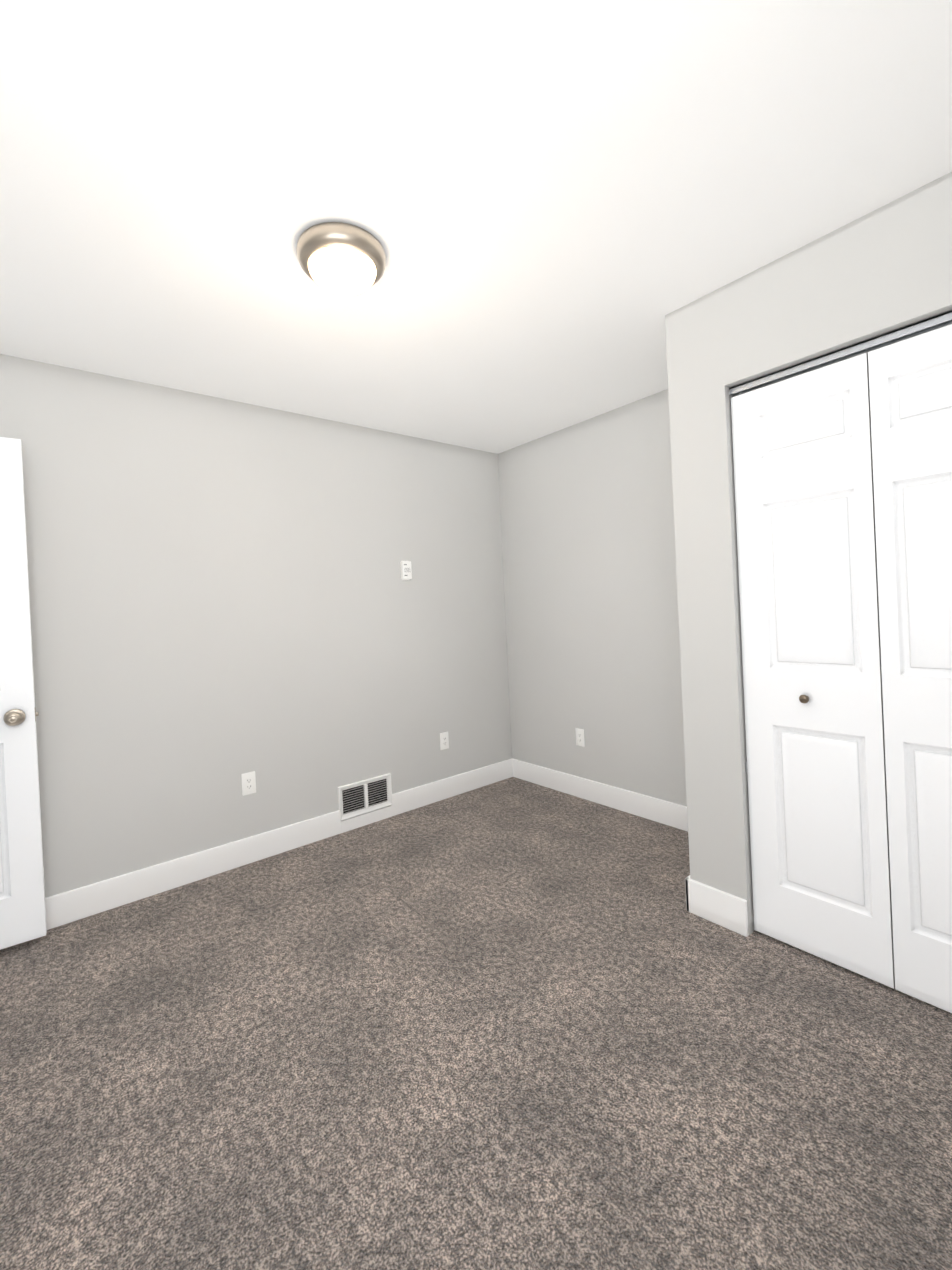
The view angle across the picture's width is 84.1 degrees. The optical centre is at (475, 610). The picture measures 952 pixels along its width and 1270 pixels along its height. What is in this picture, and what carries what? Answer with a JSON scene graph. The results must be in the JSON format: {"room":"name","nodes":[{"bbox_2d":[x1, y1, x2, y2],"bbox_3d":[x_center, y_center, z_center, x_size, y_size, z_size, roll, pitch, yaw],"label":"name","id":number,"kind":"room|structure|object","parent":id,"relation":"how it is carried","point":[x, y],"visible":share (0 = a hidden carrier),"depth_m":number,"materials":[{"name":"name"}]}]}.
{"room":"empty bedroom","nodes":[
{"label":"empty bedroom","id":0,"kind":"room"},
{"bbox_2d":[0,354,511,897],"bbox_3d":[-1.185,0.104,2.911,3.795,2.440,0.120,-3,0,-39],"label":"wall","id":1,"kind":"structure","parent":0,"point":[224,596],"depth_m":2.76,"materials":[{"name":"grey paint"}]},
{"bbox_2d":[0,437,46,949],"bbox_3d":[-2.141,0.331,1.935,0.821,2.030,0.158,-3,0,-36],"label":"entry door","id":2,"kind":"structure","parent":1,"relation":"in","point":[22,906],"depth_m":2.13,"materials":[{"name":"white wood"}]},
{"bbox_2d":[241,771,255,795],"bbox_3d":[-1.200,0.911,2.789,0.070,0.115,0.007,-3,0,-39],"label":"electrical outlet","id":3,"kind":"object","parent":1,"relation":"attached to","point":[248,782],"visible":1,"depth_m":2.79,"materials":[{"name":"white plastic"}]},
{"bbox_2d":[45,758,512,929],"bbox_3d":[-1.087,1.254,2.864,3.555,0.135,0.016,-3,0,-39],"label":"baseboard","id":4,"kind":"structure","parent":1,"relation":"attached to","point":[76,904],"depth_m":2.73,"materials":[{"name":"white wood"}]},
{"bbox_2d":[338,773,391,820],"bbox_3d":[-0.667,1.127,3.209,0.350,0.195,0.024,-3,0,-39],"label":"air vent","id":5,"kind":"object","parent":1,"relation":"in","point":[363,796],"visible":1,"depth_m":3.20,"materials":[{"name":"white metal"}]},
{"bbox_2d":[400,561,411,579],"bbox_3d":[-0.454,-0.263,3.427,0.068,0.128,0.030,-3,0,-39],"label":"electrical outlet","id":6,"kind":"object","parent":1,"relation":"attached to","point":[406,570],"visible":1,"depth_m":3.41,"materials":[{"name":"white plastic"}]},
{"bbox_2d":[440,732,448,749],"bbox_3d":[-0.215,0.886,3.600,0.070,0.115,0.007,-3,0,-39],"label":"electrical outlet","id":7,"kind":"object","parent":1,"relation":"attached to","point":[444,740],"visible":1,"depth_m":3.60,"materials":[{"name":"white plastic"}]},
{"bbox_2d":[0,777,951,1269],"bbox_3d":[-0.038,1.329,1.598,3.795,0.100,3.540,-3,0,-39],"label":"floor","id":8,"kind":"structure","parent":0,"point":[512,1023],"depth_m":1.46,"materials":[{"name":"carpet"}]},
{"bbox_2d":[0,0,951,453],"bbox_3d":[-0.158,-1.209,1.584,3.795,0.100,3.540,-3,0,-39],"label":"ceiling","id":9,"kind":"structure","parent":0,"point":[558,210],"depth_m":1.42,"materials":[{"name":"white paint"}]},
{"bbox_2d":[296,222,385,295],"bbox_3d":[-0.425,-1.089,1.684,0.276,0.114,0.276,-3,0,-39],"label":"flush-mount ceiling light","id":10,"kind":"object","parent":9,"relation":"attached to","point":[341,258],"visible":1,"depth_m":1.61,"materials":[{"name":"white glass"}]},
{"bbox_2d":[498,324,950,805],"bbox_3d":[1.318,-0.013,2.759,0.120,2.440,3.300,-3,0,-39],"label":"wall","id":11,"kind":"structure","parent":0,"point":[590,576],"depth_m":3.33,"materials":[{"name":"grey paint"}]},
{"bbox_2d":[575,728,584,746],"bbox_3d":[0.685,0.834,3.479,0.007,0.115,0.070,-3,0,-39],"label":"electrical outlet","id":12,"kind":"object","parent":11,"relation":"attached to","point":[580,741],"visible":1,"depth_m":3.48,"materials":[{"name":"white plastic"}]},
{"bbox_2d":[513,759,687,831],"bbox_3d":[0.853,1.160,3.289,0.016,0.135,1.770,-3,0,-39],"label":"baseboard","id":13,"kind":"structure","parent":11,"relation":"attached to","point":[668,813],"depth_m":3.31,"materials":[{"name":"white wood"}]},
{"bbox_2d":[665,172,951,935],"bbox_3d":[1.574,-0.020,1.804,0.699,2.440,1.500,-3,0,-39],"label":"wall","id":14,"kind":"structure","parent":0,"point":[884,269],"depth_m":2.00,"materials":[{"name":"grey paint"}]},
{"bbox_2d":[685,875,728,914],"bbox_3d":[1.123,1.152,2.376,0.670,0.135,0.016,-3,0,-39],"label":"baseboard","id":15,"kind":"structure","parent":14,"relation":"attached to","point":[699,896],"depth_m":2.12,"materials":[{"name":"white wood"}]},
{"bbox_2d":[729,311,951,396],"bbox_3d":[1.247,-0.845,1.678,0.030,0.029,0.866,-3,0,-39],"label":"track rail","id":16,"kind":"object","parent":14,"relation":"attached to","point":[929,324],"visible":1,"depth_m":1.71,"materials":[{"name":"silver metal"}]},
{"bbox_2d":[731,324,951,1012],"bbox_3d":[1.281,0.181,1.675,0.068,2.044,0.860,-3,0,-39],"label":"bifold closet door","id":17,"kind":"structure","parent":14,"relation":"in","point":[843,483],"depth_m":1.73,"materials":[{"name":"white wood"}]}
]}

